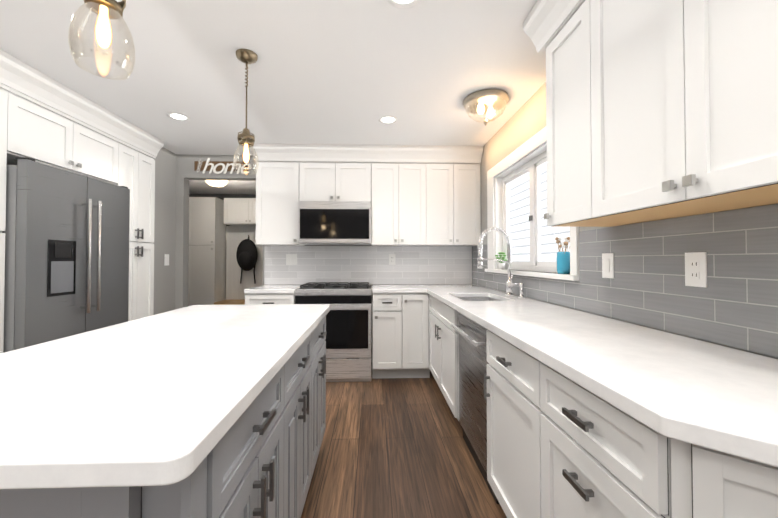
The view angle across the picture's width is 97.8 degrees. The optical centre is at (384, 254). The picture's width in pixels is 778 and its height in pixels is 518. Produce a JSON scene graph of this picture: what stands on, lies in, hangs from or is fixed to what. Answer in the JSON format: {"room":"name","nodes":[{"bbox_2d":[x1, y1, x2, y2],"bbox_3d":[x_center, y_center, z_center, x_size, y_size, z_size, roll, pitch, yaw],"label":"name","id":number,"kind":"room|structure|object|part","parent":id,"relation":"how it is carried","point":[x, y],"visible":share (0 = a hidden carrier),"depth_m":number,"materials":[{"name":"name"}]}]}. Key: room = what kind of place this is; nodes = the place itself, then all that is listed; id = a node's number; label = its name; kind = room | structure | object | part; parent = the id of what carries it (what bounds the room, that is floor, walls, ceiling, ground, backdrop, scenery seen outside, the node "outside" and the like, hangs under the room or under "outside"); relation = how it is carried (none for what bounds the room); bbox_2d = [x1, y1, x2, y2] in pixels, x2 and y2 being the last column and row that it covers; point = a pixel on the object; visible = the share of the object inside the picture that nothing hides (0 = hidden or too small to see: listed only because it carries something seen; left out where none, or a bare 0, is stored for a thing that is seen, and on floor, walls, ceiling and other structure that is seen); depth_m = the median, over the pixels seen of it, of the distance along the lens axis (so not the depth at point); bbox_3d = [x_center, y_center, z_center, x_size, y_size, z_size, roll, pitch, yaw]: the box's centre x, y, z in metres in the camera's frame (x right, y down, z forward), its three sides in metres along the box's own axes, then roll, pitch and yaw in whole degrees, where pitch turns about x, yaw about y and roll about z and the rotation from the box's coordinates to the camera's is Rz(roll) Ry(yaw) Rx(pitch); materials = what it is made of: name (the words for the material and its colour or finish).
{"room":"kitchen","nodes":[
{"label":"kitchen","id":0,"kind":"room"},
{"bbox_2d":[153,147,175,314],"bbox_3d":[-2.793,0.017,3.778,0.735,2.500,0.545,0,-1,-2],"label":"wall","id":1,"kind":"structure","parent":0,"point":[164,243],"depth_m":3.74,"materials":[{"name":"grey paint"}]},
{"bbox_2d":[12,61,127,186],"bbox_3d":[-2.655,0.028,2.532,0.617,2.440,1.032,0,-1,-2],"label":"upper cabinet","id":2,"kind":"object","parent":1,"relation":"attached to","point":[46,120],"depth_m":2.47,"materials":[{"name":"white wood"}]},
{"bbox_2d":[164,254,168,265],"bbox_3d":[-2.420,0.057,3.773,0.008,0.125,0.078,0,-1,-2],"label":"light switch","id":3,"kind":"object","parent":1,"relation":"attached to","point":[166,261],"visible":1,"depth_m":3.76,"materials":[{"name":"white plastic"}]},
{"bbox_2d":[189,194,255,299],"bbox_3d":[-2.531,0.058,6.396,2.800,2.500,0.150,0,-1,-2],"label":"wall","id":4,"kind":"structure","parent":0,"point":[221,196],"depth_m":6.32,"materials":[{"name":"grey paint"}]},
{"bbox_2d":[224,198,255,225],"bbox_3d":[-2.363,-0.766,6.143,0.919,0.460,0.388,0,-1,-2],"label":"upper cabinet","id":5,"kind":"object","parent":4,"relation":"attached to","point":[239,211],"visible":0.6,"depth_m":5.93,"materials":[{"name":"white wood"}]},
{"bbox_2d":[226,226,262,299],"bbox_3d":[-2.220,0.146,6.299,1.415,1.360,0.057,0,-1,-2],"label":"wall panel","id":6,"kind":"object","parent":4,"relation":"attached to","point":[235,237],"visible":0.29,"depth_m":6.27,"materials":[{"name":"white wood"}]},
{"bbox_2d":[236,235,257,283],"bbox_3d":[-2.492,0.079,6.136,0.380,0.892,0.254,0,-1,-2],"label":"backpack","id":7,"kind":"object","parent":6,"relation":"hanging from","point":[246,254],"visible":1,"depth_m":6.08,"materials":[{"name":"black fabric"}]},
{"bbox_2d":[0,0,546,193],"bbox_3d":[-1.306,-1.229,2.106,5.150,0.060,9.050,0,-1,-2],"label":"ceiling","id":8,"kind":"structure","parent":0,"point":[347,72],"depth_m":2.16,"materials":[{"name":"white paint"}]},
{"bbox_2d":[68,0,134,79],"bbox_3d":[-0.769,-0.862,0.933,0.140,0.709,0.140,0,-1,-2],"label":"pendant light","id":9,"kind":"object","parent":8,"relation":"hanging from","point":[105,11],"visible":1,"depth_m":0.92,"materials":[{"name":"clear glass"}]},
{"bbox_2d":[167,112,189,120],"bbox_3d":[-1.769,-1.183,2.915,0.170,0.005,0.170,0,-1,-2],"label":"recessed light","id":10,"kind":"object","parent":8,"relation":"in","point":[177,116],"visible":1,"depth_m":2.91,"materials":[{"name":"white plastic"}]},
{"bbox_2d":[206,180,228,186],"bbox_3d":[-2.472,-1.079,4.990,0.330,0.149,0.330,0,-1,-2],"label":"ceiling light","id":11,"kind":"object","parent":8,"relation":"attached to","point":[218,183],"visible":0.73,"depth_m":4.92,"materials":[{"name":"white glass"}]},
{"bbox_2d":[233,49,258,174],"bbox_3d":[-0.828,-0.845,2.031,0.140,0.709,0.140,0,-1,-2],"label":"pendant light","id":12,"kind":"object","parent":8,"relation":"hanging from","point":[246,56],"visible":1,"depth_m":2.01,"materials":[{"name":"clear glass"}]},
{"bbox_2d":[378,116,397,123],"bbox_3d":[0.030,-1.182,2.977,0.170,0.005,0.170,0,-1,-2],"label":"recessed light","id":13,"kind":"object","parent":8,"relation":"in","point":[387,119],"visible":1,"depth_m":2.97,"materials":[{"name":"white plastic"}]},
{"bbox_2d":[387,0,419,7],"bbox_3d":[0.089,-1.204,1.569,0.170,0.005,0.170,0,-1,-2],"label":"recessed light","id":14,"kind":"object","parent":8,"relation":"in","point":[402,3],"visible":1,"depth_m":1.62,"materials":[{"name":"white plastic"}]},
{"bbox_2d":[463,89,508,125],"bbox_3d":[0.773,-1.088,2.602,0.340,0.204,0.340,0,-1,-2],"label":"flush ceiling light","id":15,"kind":"object","parent":8,"relation":"attached to","point":[489,102],"visible":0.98,"depth_m":2.55,"materials":[{"name":"glass"}]},
{"bbox_3d":[0.773,-1.066,2.601,0.300,0.160,0.300,0,-1,-2],"label":"lamp shade","id":16,"kind":"part","parent":15,"relation":"part of","materials":[{"name":"clear glass"}]},
{"bbox_2d":[175,154,375,309],"bbox_3d":[-0.692,0.022,4.064,3.485,2.500,0.120,0,-1,-2],"label":"wall","id":17,"kind":"structure","parent":0,"point":[185,172],"depth_m":3.97,"materials":[{"name":"grey paint"}]},
{"bbox_2d":[194,158,250,173],"bbox_3d":[-1.890,-1.034,3.963,0.652,0.183,0.029,0,-1,-2],"label":"home sign","id":18,"kind":"object","parent":17,"relation":"attached to","point":[215,166],"visible":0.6,"depth_m":3.96,"materials":[{"name":"brown wood"}]},
{"bbox_2d":[253,143,300,245],"bbox_3d":[-1.165,-0.639,3.831,0.465,1.064,0.327,0,-1,-2],"label":"upper cabinet","id":19,"kind":"object","parent":17,"relation":"attached to","point":[278,175],"depth_m":3.67,"materials":[{"name":"white wood"}]},
{"bbox_2d":[301,144,376,245],"bbox_3d":[-0.544,-0.639,3.853,0.903,1.064,0.327,0,-1,-2],"label":"upper cabinet","id":20,"kind":"object","parent":17,"relation":"attached to","point":[327,173],"depth_m":3.69,"materials":[{"name":"white wood"}]},
{"bbox_2d":[298,201,370,244],"bbox_3d":[-0.542,-0.344,3.806,0.772,0.453,0.412,0,-1,-2],"label":"microwave","id":21,"kind":"object","parent":20,"relation":"attached to","point":[334,222],"visible":1,"depth_m":3.62,"materials":[{"name":"silver metal"}]},
{"bbox_2d":[264,246,471,283],"bbox_3d":[-0.183,0.123,4.015,2.449,0.449,0.009,0,-1,-2],"label":"wall tile","id":22,"kind":"structure","parent":17,"relation":"attached to","point":[430,264],"depth_m":4.01,"materials":[{"name":"grey tile"}]},
{"bbox_2d":[286,254,296,264],"bbox_3d":[-1.092,0.054,3.975,0.125,0.125,0.008,0,-1,-2],"label":"switch plate","id":23,"kind":"object","parent":22,"relation":"attached to","point":[291,259],"visible":1,"depth_m":3.97,"materials":[{"name":"white plastic"}]},
{"bbox_2d":[389,254,394,264],"bbox_3d":[0.088,0.055,4.016,0.078,0.125,0.008,0,-1,-2],"label":"outlet","id":24,"kind":"object","parent":22,"relation":"attached to","point":[391,259],"visible":1,"depth_m":4.01,"materials":[{"name":"white plastic"}]},
{"bbox_2d":[377,147,432,245],"bbox_3d":[0.177,-0.638,3.878,0.661,1.064,0.327,0,-1,-2],"label":"upper cabinet","id":25,"kind":"object","parent":17,"relation":"attached to","point":[420,195],"depth_m":3.72,"materials":[{"name":"white wood"}]},
{"bbox_2d":[433,147,480,245],"bbox_3d":[0.722,-0.638,3.897,0.666,1.064,0.327,0,-1,-2],"label":"upper cabinet","id":26,"kind":"object","parent":17,"relation":"attached to","point":[456,170],"depth_m":3.74,"materials":[{"name":"white wood"}]},
{"bbox_2d":[301,369,506,517],"bbox_3d":[-1.306,1.271,2.067,5.150,0.060,9.050,0,-1,-2],"label":"floor","id":27,"kind":"structure","parent":0,"point":[394,448],"depth_m":2.06,"materials":[{"name":"brown wood"}]},
{"bbox_2d":[0,53,11,353],"bbox_3d":[-2.626,0.015,1.696,0.617,2.440,0.760,0,-1,-2],"label":"tall cabinet","id":28,"kind":"object","parent":27,"relation":"on","point":[5,62],"depth_m":2.08,"materials":[{"name":"white wood"}]},
{"bbox_2d":[2,157,129,352],"bbox_3d":[-2.553,0.323,2.531,0.768,1.850,0.891,0,-1,-2],"label":"fridge","id":29,"kind":"object","parent":27,"relation":"on","point":[66,253],"visible":0.65,"depth_m":2.33,"materials":[{"name":"grey metal"}]},
{"bbox_2d":[128,125,159,320],"bbox_3d":[-2.680,0.039,3.244,0.617,2.440,0.510,0,-1,-2],"label":"tall cabinet","id":30,"kind":"object","parent":27,"relation":"on","point":[141,147],"depth_m":3.30,"materials":[{"name":"white wood"}]},
{"bbox_2d":[0,316,325,517],"bbox_3d":[-0.736,0.790,1.369,0.830,0.880,1.660,0,-1,-2],"label":"kitchen island","id":31,"kind":"object","parent":27,"relation":"on","point":[259,460],"visible":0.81,"depth_m":0.85,"materials":[{"name":"grey wood"}]},
{"bbox_2d":[0,304,329,489],"bbox_3d":[-0.761,0.329,1.343,0.877,0.039,1.735,0,-1,-2],"label":"island countertop","id":32,"kind":"structure","parent":31,"relation":"on","point":[165,398],"depth_m":0.74,"materials":[{"name":"white stone"}]},
{"bbox_2d":[188,197,225,305],"bbox_3d":[-3.180,0.153,6.056,0.480,2.300,0.475,0,-1,-2],"label":"tall cabinet","id":33,"kind":"object","parent":27,"relation":"on","point":[207,261],"visible":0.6,"depth_m":5.87,"materials":[{"name":"white wood"}]},
{"bbox_2d":[214,300,244,304],"bbox_3d":[-2.217,1.063,6.049,1.425,0.480,0.445,0,-1,-2],"label":"bench","id":34,"kind":"object","parent":27,"relation":"on","point":[232,302],"visible":0.12,"depth_m":5.82,"materials":[{"name":"brown wood"}]},
{"bbox_2d":[245,293,294,304],"bbox_3d":[-1.150,0.825,3.644,0.485,0.880,0.657,0,-1,-2],"label":"base cabinet","id":35,"kind":"object","parent":27,"relation":"on","point":[269,298],"visible":0.25,"depth_m":3.36,"materials":[{"name":"white wood"}]},
{"bbox_2d":[244,285,299,292],"bbox_3d":[-1.149,0.365,3.657,0.487,0.039,0.628,0,-1,-2],"label":"countertop","id":36,"kind":"structure","parent":35,"relation":"on","point":[275,289],"depth_m":3.35,"materials":[{"name":"white stone"}]},
{"bbox_2d":[295,282,371,381],"bbox_3d":[-0.520,0.789,3.632,0.755,0.952,0.692,0,-1,-2],"label":"stove","id":37,"kind":"object","parent":27,"relation":"on","point":[348,339],"visible":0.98,"depth_m":3.35,"materials":[{"name":"silver metal"}]},
{"bbox_2d":[372,293,395,377],"bbox_3d":[0.044,0.826,3.701,0.356,0.880,0.627,0,-1,-2],"label":"base cabinet","id":38,"kind":"object","parent":27,"relation":"on","point":[383,304],"depth_m":3.40,"materials":[{"name":"white wood"}]},
{"bbox_2d":[396,293,431,377],"bbox_3d":[0.277,0.826,3.679,0.353,0.880,0.686,0,-1,-2],"label":"base cabinet","id":39,"kind":"object","parent":27,"relation":"on","point":[413,310],"depth_m":3.40,"materials":[{"name":"white wood"}]},
{"bbox_2d":[372,284,423,292],"bbox_3d":[0.135,0.365,3.695,0.540,0.039,0.640,0,-1,-2],"label":"countertop","id":40,"kind":"structure","parent":39,"relation":"on","point":[378,288],"depth_m":3.44,"materials":[{"name":"white stone"}]},
{"bbox_2d":[432,296,458,320],"bbox_3d":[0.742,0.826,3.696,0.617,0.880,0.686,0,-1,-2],"label":"base cabinet","id":41,"kind":"object","parent":27,"relation":"on","point":[441,311],"depth_m":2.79,"materials":[{"name":"white wood"}]},
{"bbox_2d":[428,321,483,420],"bbox_3d":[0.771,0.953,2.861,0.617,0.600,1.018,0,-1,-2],"label":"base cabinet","id":42,"kind":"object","parent":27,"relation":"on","point":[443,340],"depth_m":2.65,"materials":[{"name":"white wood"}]},
{"bbox_2d":[451,312,499,503],"bbox_3d":[0.778,0.804,2.012,0.650,0.872,0.636,0,-1,-2],"label":"dishwasher","id":43,"kind":"object","parent":27,"relation":"on","point":[473,362],"visible":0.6,"depth_m":1.98,"materials":[{"name":"silver"}]},
{"bbox_2d":[484,330,527,517],"bbox_3d":[0.823,0.790,1.391,0.617,0.880,0.601,0,-1,-2],"label":"base cabinet","id":44,"kind":"object","parent":27,"relation":"on","point":[505,368],"depth_m":1.45,"materials":[{"name":"white wood"}]},
{"bbox_2d":[524,352,659,517],"bbox_3d":[0.838,0.783,0.943,0.617,0.880,0.539,0,-1,-2],"label":"base cabinet","id":45,"kind":"object","parent":27,"relation":"on","point":[559,445],"depth_m":0.93,"materials":[{"name":"white wood"}]},
{"bbox_2d":[656,432,777,517],"bbox_3d":[0.853,0.777,0.511,0.617,0.880,0.444,0,-1,-2],"label":"base cabinet","id":46,"kind":"object","parent":27,"relation":"on","point":[693,481],"depth_m":0.61,"materials":[{"name":"white wood"}]},
{"bbox_2d":[424,284,777,466],"bbox_3d":[0.782,0.341,2.138,0.647,0.039,3.798,0,-1,-2],"label":"countertop","id":47,"kind":"structure","parent":46,"relation":"on","point":[716,397],"depth_m":0.91,"materials":[{"name":"white stone"}]},
{"bbox_2d":[457,297,498,300],"bbox_3d":[0.740,0.469,2.686,0.422,0.195,0.612,0,-1,-2],"label":"sink","id":48,"kind":"object","parent":47,"relation":"in","point":[476,299],"visible":0.1,"depth_m":2.98,"materials":[{"name":"silver metal"}]},
{"bbox_2d":[477,227,513,295],"bbox_3d":[0.902,0.050,2.744,0.296,0.560,0.113,0,-1,-2],"label":"faucet","id":49,"kind":"object","parent":47,"relation":"on","point":[509,290],"visible":1,"depth_m":2.76,"materials":[{"name":"silver metal"}]},
{"bbox_2d":[510,283,524,297],"bbox_3d":[1.006,0.271,2.574,0.118,0.114,0.052,0,-1,-2],"label":"soap dispenser","id":50,"kind":"object","parent":47,"relation":"on","point":[521,285],"visible":1,"depth_m":2.56,"materials":[{"name":"silver metal"}]},
{"bbox_2d":[473,82,777,358],"bbox_3d":[1.234,-0.026,1.010,0.150,2.500,6.420,0,-1,-2],"label":"wall","id":51,"kind":"structure","parent":0,"point":[525,122],"depth_m":2.81,"materials":[{"name":"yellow paint"}]},
{"bbox_2d":[485,126,578,280],"bbox_3d":[1.136,-0.354,2.730,0.165,1.030,1.545,0,-1,-2],"label":"window","id":52,"kind":"structure","parent":51,"relation":"in","point":[494,205],"depth_m":2.73,"materials":[{"name":"white wood"}]},
{"bbox_2d":[495,252,506,268],"bbox_3d":[1.092,0.057,3.185,0.107,0.160,0.146,0,-1,-2],"label":"plant","id":53,"kind":"object","parent":52,"relation":"on","point":[501,265],"visible":0.81,"depth_m":3.17,"materials":[{"name":"green plant"}]},
{"bbox_2d":[555,237,569,273],"bbox_3d":[1.138,0.004,2.167,0.084,0.234,0.137,0,-1,-2],"label":"vase","id":54,"kind":"object","parent":52,"relation":"on","point":[563,262],"visible":0.96,"depth_m":2.13,"materials":[{"name":"teal ceramic"}]},
{"bbox_2d":[539,0,654,226],"bbox_3d":[0.975,-0.681,1.498,0.327,1.052,0.407,0,-1,-2],"label":"upper cabinet","id":55,"kind":"object","parent":51,"relation":"attached to","point":[556,21],"depth_m":1.57,"materials":[{"name":"white wood"}]},
{"bbox_2d":[472,204,777,357],"bbox_3d":[1.112,0.095,2.174,0.009,0.449,3.759,0,-1,-2],"label":"wall tile","id":56,"kind":"structure","parent":51,"relation":"attached to","point":[734,303],"depth_m":1.30,"materials":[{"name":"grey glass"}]},
{"bbox_2d":[602,253,613,278],"bbox_3d":[1.119,0.055,1.705,0.008,0.125,0.080,0,-1,-2],"label":"switch plate","id":57,"kind":"object","parent":56,"relation":"attached to","point":[607,265],"visible":1,"depth_m":1.70,"materials":[{"name":"white plastic"}]},
{"bbox_2d":[685,252,706,286],"bbox_3d":[1.136,0.054,1.241,0.008,0.125,0.080,0,-1,-2],"label":"electrical outlet plate","id":58,"kind":"object","parent":56,"relation":"attached to","point":[695,269],"visible":1,"depth_m":1.24,"materials":[{"name":"white plastic"}]},
{"bbox_2d":[575,0,777,219],"bbox_3d":[0.994,-0.690,0.951,0.327,1.052,0.924,0,-1,-2],"label":"upper cabinet","id":59,"kind":"object","parent":51,"relation":"attached to","point":[660,109],"depth_m":0.99,"materials":[{"name":"white wood"}]},
{"label":"outside","id":60,"kind":"structure","parent":0,"visible":0},
{"bbox_2d":[510,164,569,261],"bbox_3d":[2.352,-1.217,4.810,0.050,5.000,9.500,0,-1,-2],"label":"siding","id":61,"kind":"object","parent":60,"point":[545,239],"depth_m":5.51,"materials":[{"name":"white"}]}
]}

